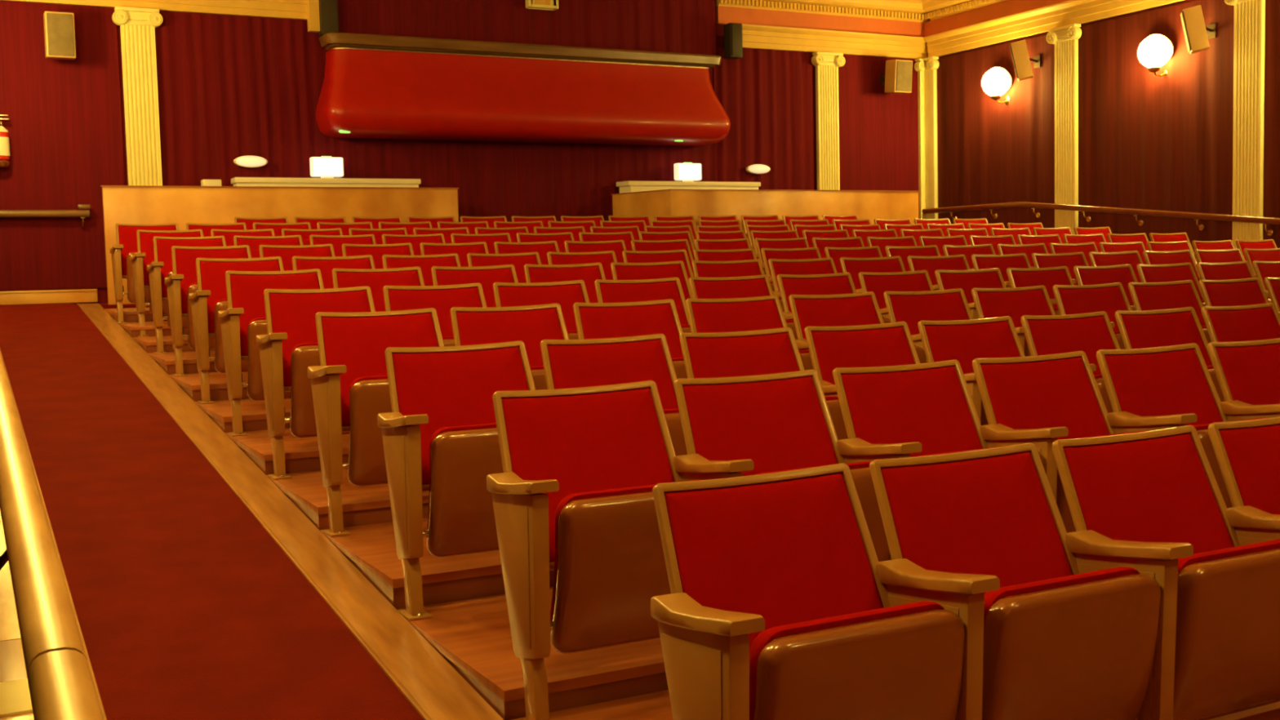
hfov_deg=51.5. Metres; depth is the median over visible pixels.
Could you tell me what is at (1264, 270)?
cushion
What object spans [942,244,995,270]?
seat
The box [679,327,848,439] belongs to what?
seat
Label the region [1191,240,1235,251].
seat
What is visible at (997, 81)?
wall lamp
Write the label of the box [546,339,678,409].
cushion
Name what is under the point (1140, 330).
cushion
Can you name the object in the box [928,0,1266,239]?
wall
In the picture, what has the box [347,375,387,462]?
seat cushion
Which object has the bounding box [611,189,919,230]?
wall
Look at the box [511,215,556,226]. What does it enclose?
seat
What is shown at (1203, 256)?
cushion
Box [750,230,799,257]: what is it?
seat
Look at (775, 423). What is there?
cushion
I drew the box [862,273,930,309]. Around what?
cushion
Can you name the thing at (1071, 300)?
cushion
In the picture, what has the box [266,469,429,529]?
floor
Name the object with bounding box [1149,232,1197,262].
seat
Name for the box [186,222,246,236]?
seat
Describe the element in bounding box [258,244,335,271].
seat
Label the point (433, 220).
seat
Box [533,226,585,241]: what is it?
seat
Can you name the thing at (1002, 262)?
seat
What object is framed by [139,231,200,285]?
cushion
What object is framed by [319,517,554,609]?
floor
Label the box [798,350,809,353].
seat cushion
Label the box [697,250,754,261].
cushion
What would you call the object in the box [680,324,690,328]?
seat cushion
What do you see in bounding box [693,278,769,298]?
cushion
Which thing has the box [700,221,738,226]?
cushion
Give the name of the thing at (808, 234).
seat
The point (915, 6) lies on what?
trim
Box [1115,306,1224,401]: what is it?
seat
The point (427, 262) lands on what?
seat
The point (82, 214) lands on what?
handrail
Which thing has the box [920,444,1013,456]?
seat cushion
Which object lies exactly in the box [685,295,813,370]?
seat
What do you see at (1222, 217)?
handrail
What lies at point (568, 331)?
seat cushion
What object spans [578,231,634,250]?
seat
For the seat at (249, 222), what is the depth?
12.35 m
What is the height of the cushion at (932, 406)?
0.418 m
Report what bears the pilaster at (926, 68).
attached to the wall at (1184, 1)
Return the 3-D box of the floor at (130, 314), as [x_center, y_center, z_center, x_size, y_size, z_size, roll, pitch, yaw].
[-0.319,-0.102,13.541,9.518,1.159,1.291,-3,5,-27]
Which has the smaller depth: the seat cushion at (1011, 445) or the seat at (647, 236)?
the seat cushion at (1011, 445)
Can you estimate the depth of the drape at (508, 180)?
14.78 m
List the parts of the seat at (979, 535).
pressed panel, panel, armrest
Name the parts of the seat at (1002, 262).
armrest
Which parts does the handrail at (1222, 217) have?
rail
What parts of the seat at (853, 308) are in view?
armrest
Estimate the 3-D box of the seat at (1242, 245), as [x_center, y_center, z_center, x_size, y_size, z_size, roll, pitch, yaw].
[5.570,-0.660,11.651,0.653,0.809,0.440,-3,5,-27]
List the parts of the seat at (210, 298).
pressed panel, armrest, panel, leg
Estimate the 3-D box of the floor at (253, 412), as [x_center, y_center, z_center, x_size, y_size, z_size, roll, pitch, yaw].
[1.924,0.364,9.262,9.518,0.723,0.965,-3,5,-27]
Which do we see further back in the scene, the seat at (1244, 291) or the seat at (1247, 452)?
the seat at (1244, 291)
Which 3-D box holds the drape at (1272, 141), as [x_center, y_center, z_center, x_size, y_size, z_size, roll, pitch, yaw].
[6.577,-1.781,12.019,0.034,3.593,2.060,-3,5,-27]
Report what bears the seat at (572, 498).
on the floor at (655, 705)
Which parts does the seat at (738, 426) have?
panel, armrest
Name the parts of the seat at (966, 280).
armrest, panel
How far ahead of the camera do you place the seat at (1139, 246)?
11.03 m
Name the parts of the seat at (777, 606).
pressed panel, panel, armrest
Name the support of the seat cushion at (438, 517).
on the seat at (440, 437)
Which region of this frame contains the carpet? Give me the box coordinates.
[0,302,423,719]
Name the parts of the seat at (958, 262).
armrest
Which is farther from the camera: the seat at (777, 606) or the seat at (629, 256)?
the seat at (629, 256)
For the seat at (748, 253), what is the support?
on the floor at (253, 412)
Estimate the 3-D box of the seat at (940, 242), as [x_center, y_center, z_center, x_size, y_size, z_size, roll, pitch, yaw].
[2.654,-0.652,11.212,0.584,0.809,0.430,-4,5,-30]
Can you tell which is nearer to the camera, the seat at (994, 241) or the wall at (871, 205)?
the seat at (994, 241)
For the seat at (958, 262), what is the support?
on the floor at (301, 455)
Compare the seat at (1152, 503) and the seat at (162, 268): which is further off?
the seat at (162, 268)
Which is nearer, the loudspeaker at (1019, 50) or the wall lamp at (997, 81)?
the loudspeaker at (1019, 50)
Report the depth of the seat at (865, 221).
14.23 m
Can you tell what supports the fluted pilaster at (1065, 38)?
attached to the wall at (1184, 1)
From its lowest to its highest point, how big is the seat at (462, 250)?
0.809 m
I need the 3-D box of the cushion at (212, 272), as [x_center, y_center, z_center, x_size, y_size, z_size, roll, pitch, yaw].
[-2.294,-0.368,7.676,0.482,0.418,0.209,-3,5,-27]
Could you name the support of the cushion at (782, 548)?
on the seat at (777, 606)
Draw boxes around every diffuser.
[313,158,342,174]
[679,164,701,178]
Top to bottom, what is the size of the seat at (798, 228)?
0.809 m
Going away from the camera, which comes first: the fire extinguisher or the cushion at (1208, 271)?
the cushion at (1208, 271)
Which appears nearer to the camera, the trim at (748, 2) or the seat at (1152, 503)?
the seat at (1152, 503)
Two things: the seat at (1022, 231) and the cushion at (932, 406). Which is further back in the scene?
the seat at (1022, 231)
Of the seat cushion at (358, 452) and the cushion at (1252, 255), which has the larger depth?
the cushion at (1252, 255)
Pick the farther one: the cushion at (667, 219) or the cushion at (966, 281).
the cushion at (667, 219)
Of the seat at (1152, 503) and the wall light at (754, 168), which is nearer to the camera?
the seat at (1152, 503)
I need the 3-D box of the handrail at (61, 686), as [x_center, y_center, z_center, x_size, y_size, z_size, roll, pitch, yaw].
[-2.864,-0.342,5.624,0.109,1.164,11.700,-3,5,-27]
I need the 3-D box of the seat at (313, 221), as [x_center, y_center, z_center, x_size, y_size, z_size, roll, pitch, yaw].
[-2.980,-0.950,12.474,0.584,0.809,0.430,-4,5,-30]
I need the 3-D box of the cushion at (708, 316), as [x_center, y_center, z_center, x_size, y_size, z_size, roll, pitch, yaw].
[0.466,-0.054,5.948,0.482,0.418,0.209,-3,5,-27]
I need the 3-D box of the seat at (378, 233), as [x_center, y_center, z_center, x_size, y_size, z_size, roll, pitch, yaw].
[-2.118,-0.687,10.898,0.584,0.809,0.430,-4,5,-30]
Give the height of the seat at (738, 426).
0.809 m
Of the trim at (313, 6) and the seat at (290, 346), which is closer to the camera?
the seat at (290, 346)
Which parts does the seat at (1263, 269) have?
armrest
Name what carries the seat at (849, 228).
on the floor at (148, 344)
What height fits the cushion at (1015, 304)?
0.418 m
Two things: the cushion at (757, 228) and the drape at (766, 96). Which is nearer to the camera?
the cushion at (757, 228)
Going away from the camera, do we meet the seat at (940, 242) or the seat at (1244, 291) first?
the seat at (1244, 291)
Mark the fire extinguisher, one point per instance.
(4, 135)
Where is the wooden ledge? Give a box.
[319,31,721,68]
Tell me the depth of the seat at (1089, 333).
5.66 m
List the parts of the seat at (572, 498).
pressed panel, panel, armrest, leg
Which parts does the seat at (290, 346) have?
pressed panel, panel, armrest, leg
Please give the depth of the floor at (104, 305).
11.98 m
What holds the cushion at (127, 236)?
on the seat at (126, 246)
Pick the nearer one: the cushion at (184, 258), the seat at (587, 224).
the cushion at (184, 258)
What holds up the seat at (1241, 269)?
on the floor at (366, 504)
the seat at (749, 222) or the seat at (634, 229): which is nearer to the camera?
the seat at (634, 229)
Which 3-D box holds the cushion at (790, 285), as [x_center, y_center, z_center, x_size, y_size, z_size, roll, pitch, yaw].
[1.009,-0.247,7.273,0.482,0.418,0.209,-3,5,-27]
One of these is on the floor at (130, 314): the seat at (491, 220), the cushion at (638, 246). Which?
the seat at (491, 220)
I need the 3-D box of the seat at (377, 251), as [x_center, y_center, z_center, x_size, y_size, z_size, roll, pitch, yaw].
[-1.736,-0.386,8.940,0.584,0.809,0.430,-4,5,-30]
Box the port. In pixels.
[524,0,558,10]
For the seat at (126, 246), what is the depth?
10.68 m
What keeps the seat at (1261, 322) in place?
on the floor at (473, 636)
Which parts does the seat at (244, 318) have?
pressed panel, armrest, panel, leg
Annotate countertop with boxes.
[231,177,421,187]
[616,180,760,193]
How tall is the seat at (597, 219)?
0.809 m
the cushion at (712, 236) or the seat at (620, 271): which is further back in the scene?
the cushion at (712, 236)
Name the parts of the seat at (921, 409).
panel, armrest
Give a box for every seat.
[109,222,178,323]
[130,229,203,337]
[146,235,226,354]
[164,244,251,376]
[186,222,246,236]
[188,256,284,404]
[210,228,275,246]
[217,268,324,436]
[233,235,302,257]
[234,217,288,230]
[253,222,311,235]
[256,285,375,479]
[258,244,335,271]
[281,227,342,245]
[292,254,375,288]
[293,216,346,229]
[307,307,444,537]
[309,234,376,257]
[316,222,373,235]
[332,266,424,311]
[342,242,413,268]
[348,227,407,244]
[351,216,402,228]
[377,340,535,621]
[378,221,432,235]
[382,233,445,255]
[382,253,461,285]
[382,282,486,346]
[407,216,455,228]
[413,226,469,243]
[420,241,488,266]
[431,264,518,307]
[437,221,488,234]
[450,232,511,253]
[450,303,568,390]
[460,215,506,227]
[466,252,541,283]
[475,226,528,242]
[486,380,699,719]
[493,220,543,233]
[493,240,559,264]
[493,280,589,339]
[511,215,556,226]
[516,231,573,252]
[524,262,605,302]
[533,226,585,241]
[540,333,687,455]
[546,250,617,279]
[547,220,595,232]
[560,215,604,226]
[564,240,626,262]
[573,298,687,378]
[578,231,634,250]
[590,226,639,239]
[594,277,691,333]
[600,220,645,231]
[608,215,650,226]
[610,260,692,300]
[622,248,693,282]
[631,239,694,276]
[638,231,695,260]
[644,225,695,248]
[649,219,696,239]
[650,463,964,719]
[653,215,696,230]
[673,369,890,561]
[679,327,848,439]
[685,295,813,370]
[688,274,797,339]
[691,258,784,311]
[693,248,774,291]
[694,238,766,275]
[695,225,742,231]
[695,230,759,259]
[697,214,748,239]
[697,219,742,230]
[741,214,778,235]
[744,219,786,226]
[745,224,790,248]
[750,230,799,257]
[754,237,808,267]
[760,247,821,281]
[768,257,837,297]
[776,272,890,323]
[782,214,819,230]
[788,291,925,363]
[789,218,829,230]
[793,224,836,237]
[802,229,849,247]
[804,321,919,396]
[812,236,864,257]
[822,214,857,224]
[824,245,882,273]
[832,218,871,230]
[832,360,1044,559]
[839,223,880,237]
[840,256,905,293]
[852,228,897,247]
[858,270,933,319]
[866,235,917,257]
[869,442,1160,719]
[874,218,911,229]
[883,288,973,363]
[884,223,924,236]
[884,244,940,271]
[900,228,944,246]
[907,254,970,290]
[914,218,950,229]
[917,315,1025,425]
[919,235,968,256]
[926,222,965,236]
[934,267,1006,319]
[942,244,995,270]
[946,227,988,245]
[952,217,988,228]
[967,222,1004,235]
[968,234,1016,254]
[971,253,1031,288]
[971,285,1055,356]
[972,351,1153,533]
[990,227,1031,244]
[997,243,1048,268]
[1006,266,1074,315]
[1007,222,1043,235]
[1017,234,1062,253]
[1020,311,1120,413]
[1031,252,1088,285]
[1032,226,1072,243]
[1049,242,1097,266]
[1052,282,1132,349]
[1052,425,1279,719]
[1062,233,1106,252]
[1073,226,1111,242]
[1073,264,1137,311]
[1088,250,1143,282]
[1096,342,1268,508]
[1099,241,1146,264]
[1106,232,1148,250]
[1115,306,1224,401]
[1128,280,1211,343]
[1136,262,1205,306]
[1142,249,1200,281]
[1146,240,1196,264]
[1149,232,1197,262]
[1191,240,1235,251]
[1194,248,1244,262]
[1195,261,1271,302]
[1198,277,1269,306]
[1200,302,1279,342]
[1206,337,1279,421]
[1207,417,1279,546]
[1235,239,1277,261]
[1243,248,1279,277]
[1252,260,1279,297]
[1264,276,1279,316]
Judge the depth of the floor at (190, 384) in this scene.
7.61 m
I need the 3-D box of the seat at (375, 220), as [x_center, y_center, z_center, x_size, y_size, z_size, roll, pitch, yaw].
[-2.492,-0.980,12.726,0.584,0.809,0.430,-4,5,-30]
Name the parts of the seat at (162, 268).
pressed panel, armrest, panel, leg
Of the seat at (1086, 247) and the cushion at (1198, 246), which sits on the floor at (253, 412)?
the seat at (1086, 247)
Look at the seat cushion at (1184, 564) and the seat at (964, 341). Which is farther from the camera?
the seat at (964, 341)
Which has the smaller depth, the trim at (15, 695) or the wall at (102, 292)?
the trim at (15, 695)
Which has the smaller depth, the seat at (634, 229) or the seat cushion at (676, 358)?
the seat cushion at (676, 358)
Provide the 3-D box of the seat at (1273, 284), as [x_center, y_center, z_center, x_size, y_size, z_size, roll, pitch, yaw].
[3.900,-0.079,7.634,0.584,0.809,0.430,-4,5,-30]
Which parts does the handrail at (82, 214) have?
rail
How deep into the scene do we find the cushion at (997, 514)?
3.03 m
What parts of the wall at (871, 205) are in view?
return panel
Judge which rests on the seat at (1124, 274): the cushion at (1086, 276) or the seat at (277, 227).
the cushion at (1086, 276)
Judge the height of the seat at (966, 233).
0.809 m
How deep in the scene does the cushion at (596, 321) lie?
5.75 m
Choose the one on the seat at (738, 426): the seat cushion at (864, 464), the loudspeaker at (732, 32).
the seat cushion at (864, 464)
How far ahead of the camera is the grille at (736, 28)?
15.67 m
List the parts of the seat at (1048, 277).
armrest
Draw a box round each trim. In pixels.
[0,0,307,20]
[0,348,106,719]
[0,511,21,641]
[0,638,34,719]
[0,678,32,716]
[76,303,431,719]
[79,303,503,719]
[306,0,319,32]
[715,0,928,22]
[715,5,924,37]
[719,0,926,20]
[742,23,928,58]
[921,0,1006,20]
[923,0,1184,57]
[924,0,996,19]
[924,0,1070,36]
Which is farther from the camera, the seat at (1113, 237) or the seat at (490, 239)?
the seat at (1113, 237)
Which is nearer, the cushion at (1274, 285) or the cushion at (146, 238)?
the cushion at (1274, 285)
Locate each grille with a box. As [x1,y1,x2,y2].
[322,0,337,32]
[731,23,742,56]
[895,60,912,91]
[1009,44,1017,79]
[1180,11,1191,53]
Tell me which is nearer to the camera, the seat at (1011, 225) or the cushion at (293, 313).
the cushion at (293, 313)
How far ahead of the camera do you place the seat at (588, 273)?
7.65 m
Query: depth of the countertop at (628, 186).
15.40 m
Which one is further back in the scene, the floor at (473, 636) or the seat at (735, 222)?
the seat at (735, 222)
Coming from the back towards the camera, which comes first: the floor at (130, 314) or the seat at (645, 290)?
the floor at (130, 314)
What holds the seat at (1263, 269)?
on the floor at (366, 504)
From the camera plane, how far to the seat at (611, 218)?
14.14 m
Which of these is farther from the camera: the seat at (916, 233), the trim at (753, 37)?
the trim at (753, 37)
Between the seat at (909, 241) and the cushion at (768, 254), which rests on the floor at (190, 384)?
the seat at (909, 241)
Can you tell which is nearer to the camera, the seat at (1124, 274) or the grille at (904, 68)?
the seat at (1124, 274)
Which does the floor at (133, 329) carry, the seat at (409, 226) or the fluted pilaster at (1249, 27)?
the seat at (409, 226)
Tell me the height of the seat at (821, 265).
0.809 m
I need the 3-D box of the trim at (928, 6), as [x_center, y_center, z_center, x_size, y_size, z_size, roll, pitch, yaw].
[7.573,-4.345,9.335,0.460,0.850,17.250,-3,5,-27]
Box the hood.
[315,47,730,146]
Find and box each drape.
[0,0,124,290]
[155,10,334,186]
[333,137,716,222]
[337,0,715,54]
[713,46,814,190]
[838,54,918,191]
[937,34,1054,228]
[1079,0,1234,251]
[1263,0,1279,248]
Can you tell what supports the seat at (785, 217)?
on the floor at (130, 314)
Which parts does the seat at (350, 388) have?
pressed panel, panel, armrest, leg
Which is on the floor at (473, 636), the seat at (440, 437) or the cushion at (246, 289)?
the seat at (440, 437)
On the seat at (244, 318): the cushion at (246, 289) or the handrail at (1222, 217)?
the cushion at (246, 289)
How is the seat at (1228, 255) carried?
on the floor at (301, 455)
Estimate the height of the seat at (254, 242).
0.809 m
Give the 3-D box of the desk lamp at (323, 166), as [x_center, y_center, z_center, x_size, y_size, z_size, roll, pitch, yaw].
[-3.204,-1.971,13.558,0.330,0.225,0.106,-3,5,-27]
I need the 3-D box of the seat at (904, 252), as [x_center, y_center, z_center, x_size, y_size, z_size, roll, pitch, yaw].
[2.116,-0.452,9.868,0.584,0.809,0.430,-4,5,-30]
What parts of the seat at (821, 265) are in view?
armrest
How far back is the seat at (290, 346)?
5.78 m
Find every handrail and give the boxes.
[0,204,90,227]
[0,352,103,719]
[922,201,1279,235]
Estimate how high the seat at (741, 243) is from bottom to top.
0.809 m
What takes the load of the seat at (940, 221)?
on the floor at (133, 329)
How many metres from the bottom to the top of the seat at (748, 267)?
0.809 m
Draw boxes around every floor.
[97,302,149,308]
[104,306,167,322]
[118,320,187,337]
[132,335,214,353]
[147,350,217,374]
[168,372,248,401]
[195,397,290,432]
[225,427,349,475]
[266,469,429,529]
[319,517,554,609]
[397,586,668,719]
[512,689,1279,719]
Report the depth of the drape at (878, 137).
16.97 m
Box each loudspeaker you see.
[43,11,75,59]
[318,0,338,36]
[722,22,742,59]
[880,59,912,93]
[1009,39,1040,81]
[1180,4,1216,53]
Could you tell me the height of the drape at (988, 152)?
3.593 m
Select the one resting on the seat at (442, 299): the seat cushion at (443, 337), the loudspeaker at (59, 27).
the seat cushion at (443, 337)
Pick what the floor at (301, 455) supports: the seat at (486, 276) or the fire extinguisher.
the seat at (486, 276)
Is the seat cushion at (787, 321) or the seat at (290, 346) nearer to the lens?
the seat at (290, 346)
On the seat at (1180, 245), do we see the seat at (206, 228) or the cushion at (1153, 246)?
the cushion at (1153, 246)
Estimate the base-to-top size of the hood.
0.878 m
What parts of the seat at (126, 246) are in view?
pressed panel, armrest, panel, leg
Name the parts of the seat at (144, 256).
pressed panel, armrest, panel, leg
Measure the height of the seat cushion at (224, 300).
0.391 m
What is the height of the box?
0.130 m
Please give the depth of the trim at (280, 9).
13.14 m
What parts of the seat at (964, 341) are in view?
armrest, panel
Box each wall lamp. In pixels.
[981,66,1012,105]
[1137,33,1173,76]
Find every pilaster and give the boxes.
[111,6,163,186]
[811,51,845,190]
[914,56,939,219]
[1045,23,1081,234]
[1224,0,1265,248]
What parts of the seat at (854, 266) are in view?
armrest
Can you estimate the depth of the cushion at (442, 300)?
6.30 m
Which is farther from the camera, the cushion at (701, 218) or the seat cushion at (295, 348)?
the cushion at (701, 218)
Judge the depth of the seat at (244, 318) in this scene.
6.62 m
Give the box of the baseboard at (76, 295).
[0,288,97,305]
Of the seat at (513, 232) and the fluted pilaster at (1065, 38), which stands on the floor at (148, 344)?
the seat at (513, 232)
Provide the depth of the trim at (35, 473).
4.36 m
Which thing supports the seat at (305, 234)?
on the floor at (148, 344)
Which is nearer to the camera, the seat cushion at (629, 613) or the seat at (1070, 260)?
the seat cushion at (629, 613)
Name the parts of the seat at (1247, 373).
armrest, panel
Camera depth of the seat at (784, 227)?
12.79 m
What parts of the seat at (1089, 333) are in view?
armrest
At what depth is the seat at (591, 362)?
4.66 m
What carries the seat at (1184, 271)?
on the floor at (366, 504)
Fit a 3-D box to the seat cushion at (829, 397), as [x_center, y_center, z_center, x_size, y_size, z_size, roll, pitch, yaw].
[0.513,0.330,4.743,0.452,0.391,0.137,-3,5,-27]
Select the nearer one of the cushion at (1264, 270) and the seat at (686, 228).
the cushion at (1264, 270)
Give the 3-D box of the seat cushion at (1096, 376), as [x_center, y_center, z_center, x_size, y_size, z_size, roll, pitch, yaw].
[1.976,0.242,5.501,0.452,0.391,0.137,-3,5,-27]
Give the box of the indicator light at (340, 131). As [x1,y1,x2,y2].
[338,129,350,133]
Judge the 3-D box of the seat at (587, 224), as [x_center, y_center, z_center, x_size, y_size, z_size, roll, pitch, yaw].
[-0.593,-0.924,12.577,0.584,0.809,0.430,-4,5,-30]
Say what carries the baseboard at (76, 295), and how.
attached to the wall at (102, 292)
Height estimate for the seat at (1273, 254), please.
0.809 m
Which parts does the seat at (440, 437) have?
pressed panel, panel, armrest, leg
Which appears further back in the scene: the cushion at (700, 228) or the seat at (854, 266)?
the cushion at (700, 228)
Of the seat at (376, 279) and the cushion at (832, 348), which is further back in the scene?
the seat at (376, 279)
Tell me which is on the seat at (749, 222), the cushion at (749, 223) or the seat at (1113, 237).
the cushion at (749, 223)
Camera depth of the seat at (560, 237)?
10.71 m
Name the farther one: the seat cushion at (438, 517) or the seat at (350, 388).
the seat at (350, 388)
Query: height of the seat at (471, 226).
0.809 m
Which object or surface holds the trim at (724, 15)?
attached to the wall at (102, 292)
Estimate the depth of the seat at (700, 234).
11.46 m
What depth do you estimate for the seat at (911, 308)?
6.49 m
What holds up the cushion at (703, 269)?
on the seat at (748, 267)
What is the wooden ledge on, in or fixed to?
on the hood
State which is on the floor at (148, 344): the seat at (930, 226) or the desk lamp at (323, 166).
the seat at (930, 226)
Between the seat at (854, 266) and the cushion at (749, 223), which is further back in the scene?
the cushion at (749, 223)
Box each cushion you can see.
[118,225,176,275]
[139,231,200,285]
[156,238,222,297]
[174,248,248,313]
[200,259,279,333]
[214,298,227,306]
[230,272,319,355]
[247,317,266,327]
[268,290,370,386]
[290,342,318,355]
[321,312,439,426]
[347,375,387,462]
[387,287,482,336]
[391,346,528,484]
[426,422,497,529]
[442,336,453,339]
[456,308,564,366]
[501,387,675,562]
[529,365,543,369]
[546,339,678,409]
[550,480,699,631]
[567,330,577,333]
[578,303,683,358]
[634,241,693,269]
[656,217,693,221]
[662,408,679,413]
[664,473,883,651]
[671,357,684,361]
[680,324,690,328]
[682,376,838,475]
[685,333,799,378]
[691,299,782,333]
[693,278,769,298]
[695,262,761,277]
[697,240,748,249]
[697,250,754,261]
[698,226,739,231]
[698,232,744,239]
[700,217,735,220]
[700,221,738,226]
[743,216,777,231]
[746,221,783,225]
[748,226,787,244]
[749,600,944,719]
[752,231,796,244]
[755,461,871,475]
[764,249,818,275]
[772,260,834,290]
[781,275,853,311]
[785,320,794,322]
[794,296,879,339]
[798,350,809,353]
[810,326,915,384]
[825,395,838,400]
[840,366,982,457]
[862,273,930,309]
[880,452,1072,593]
[888,292,969,335]
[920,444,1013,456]
[924,320,1020,373]
[939,271,1003,303]
[976,288,1051,338]
[980,357,1109,439]
[982,566,1139,653]
[1026,315,1115,374]
[1057,286,1128,331]
[1062,433,1234,554]
[1071,430,1153,439]
[1078,267,1134,303]
[1093,374,1102,378]
[1104,349,1222,425]
[1121,311,1212,365]
[1133,283,1205,326]
[1150,243,1189,251]
[1152,234,1187,241]
[1177,538,1279,574]
[1191,417,1268,430]
[1195,242,1233,249]
[1198,251,1241,262]
[1200,263,1251,279]
[1206,365,1213,368]
[1215,343,1279,404]
[1218,424,1279,514]
[1247,250,1279,272]
[1257,263,1279,290]
[1269,280,1279,307]
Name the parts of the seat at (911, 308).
armrest, panel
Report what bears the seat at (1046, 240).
on the floor at (190, 384)
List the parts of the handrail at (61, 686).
rail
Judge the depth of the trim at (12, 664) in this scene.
3.60 m
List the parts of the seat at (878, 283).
armrest, panel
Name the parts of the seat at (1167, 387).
panel, armrest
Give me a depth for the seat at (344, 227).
11.70 m
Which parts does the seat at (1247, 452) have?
armrest, pressed panel, panel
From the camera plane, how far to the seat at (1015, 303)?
6.73 m
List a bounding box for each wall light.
[233,155,267,167]
[746,164,770,173]
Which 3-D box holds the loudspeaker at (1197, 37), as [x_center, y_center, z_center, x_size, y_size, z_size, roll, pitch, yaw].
[5.607,-3.309,13.302,0.341,0.450,0.305,0,4,18]
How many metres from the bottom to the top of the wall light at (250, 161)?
0.122 m
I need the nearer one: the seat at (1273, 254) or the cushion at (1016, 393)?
the cushion at (1016, 393)
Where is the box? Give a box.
[200,179,222,186]
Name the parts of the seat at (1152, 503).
pressed panel, panel, armrest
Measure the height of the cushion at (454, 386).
0.418 m
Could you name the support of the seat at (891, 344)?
on the floor at (473, 636)
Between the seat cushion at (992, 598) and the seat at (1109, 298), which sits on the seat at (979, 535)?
the seat cushion at (992, 598)
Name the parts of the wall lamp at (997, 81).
globe, arm, wall plate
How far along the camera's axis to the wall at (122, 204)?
12.48 m
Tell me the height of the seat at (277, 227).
0.809 m
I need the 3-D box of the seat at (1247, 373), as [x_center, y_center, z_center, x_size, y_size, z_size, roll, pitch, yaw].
[2.331,0.337,4.743,0.584,0.809,0.430,-4,5,-30]
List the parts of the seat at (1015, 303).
armrest, panel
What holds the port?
attached to the drape at (677, 26)
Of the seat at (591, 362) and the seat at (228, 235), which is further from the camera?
the seat at (228, 235)
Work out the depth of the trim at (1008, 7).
16.23 m
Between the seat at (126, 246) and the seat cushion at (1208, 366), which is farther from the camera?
the seat at (126, 246)
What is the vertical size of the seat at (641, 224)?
0.809 m
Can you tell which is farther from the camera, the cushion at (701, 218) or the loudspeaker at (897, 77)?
the loudspeaker at (897, 77)
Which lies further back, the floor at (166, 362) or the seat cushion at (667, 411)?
the floor at (166, 362)
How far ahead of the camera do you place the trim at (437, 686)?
4.53 m
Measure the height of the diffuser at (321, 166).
0.166 m
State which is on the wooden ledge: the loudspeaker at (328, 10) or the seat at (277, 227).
the loudspeaker at (328, 10)
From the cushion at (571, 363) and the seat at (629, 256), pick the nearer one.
the cushion at (571, 363)
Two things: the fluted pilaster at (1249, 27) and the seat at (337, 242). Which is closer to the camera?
the seat at (337, 242)
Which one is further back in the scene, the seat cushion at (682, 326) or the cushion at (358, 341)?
the seat cushion at (682, 326)
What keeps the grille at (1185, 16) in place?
attached to the loudspeaker at (1197, 37)
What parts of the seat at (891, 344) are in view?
armrest, panel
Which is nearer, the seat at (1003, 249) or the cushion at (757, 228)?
the seat at (1003, 249)
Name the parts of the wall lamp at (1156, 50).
globe, arm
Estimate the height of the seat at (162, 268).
0.809 m
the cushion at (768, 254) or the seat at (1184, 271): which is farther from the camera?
the cushion at (768, 254)
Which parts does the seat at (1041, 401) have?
panel, armrest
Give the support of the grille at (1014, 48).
attached to the loudspeaker at (1019, 50)
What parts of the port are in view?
panel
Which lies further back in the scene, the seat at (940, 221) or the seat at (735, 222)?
the seat at (940, 221)
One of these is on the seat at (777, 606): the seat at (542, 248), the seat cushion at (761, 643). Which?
the seat cushion at (761, 643)
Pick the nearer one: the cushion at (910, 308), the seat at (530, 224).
the cushion at (910, 308)
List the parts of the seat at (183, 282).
pressed panel, armrest, panel, leg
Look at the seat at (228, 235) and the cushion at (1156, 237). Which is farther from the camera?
the cushion at (1156, 237)
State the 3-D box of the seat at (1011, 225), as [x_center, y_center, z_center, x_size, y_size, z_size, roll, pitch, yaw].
[4.263,-1.072,14.196,0.653,0.809,0.440,-3,5,-27]
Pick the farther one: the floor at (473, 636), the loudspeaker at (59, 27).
the loudspeaker at (59, 27)
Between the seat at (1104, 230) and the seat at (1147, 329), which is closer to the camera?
the seat at (1147, 329)
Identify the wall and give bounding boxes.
[0,2,890,305]
[100,185,458,304]
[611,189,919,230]
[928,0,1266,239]
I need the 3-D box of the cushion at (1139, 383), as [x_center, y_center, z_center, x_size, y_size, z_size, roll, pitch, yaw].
[1.823,0.185,4.571,0.482,0.418,0.209,-3,5,-27]
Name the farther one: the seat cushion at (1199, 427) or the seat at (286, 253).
the seat at (286, 253)
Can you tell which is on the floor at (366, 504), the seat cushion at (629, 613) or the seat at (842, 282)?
the seat at (842, 282)
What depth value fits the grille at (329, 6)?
13.48 m
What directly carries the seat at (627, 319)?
on the floor at (371, 548)
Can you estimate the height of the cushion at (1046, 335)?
0.418 m
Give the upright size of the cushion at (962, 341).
0.418 m
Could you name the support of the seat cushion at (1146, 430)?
on the seat at (1041, 401)
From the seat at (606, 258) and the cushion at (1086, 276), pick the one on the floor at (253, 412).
the seat at (606, 258)
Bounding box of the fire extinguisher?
[0,114,9,167]
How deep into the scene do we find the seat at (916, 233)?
12.46 m
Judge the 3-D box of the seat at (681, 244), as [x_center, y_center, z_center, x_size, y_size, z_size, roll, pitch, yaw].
[0.215,-0.504,9.950,0.584,0.809,0.430,-4,5,-30]
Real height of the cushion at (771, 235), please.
0.418 m
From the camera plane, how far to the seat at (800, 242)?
10.58 m
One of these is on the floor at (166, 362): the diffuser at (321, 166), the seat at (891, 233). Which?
the seat at (891, 233)
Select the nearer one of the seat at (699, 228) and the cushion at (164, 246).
the cushion at (164, 246)
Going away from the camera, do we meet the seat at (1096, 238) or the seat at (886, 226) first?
the seat at (1096, 238)
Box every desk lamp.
[309,155,343,177]
[673,162,702,181]

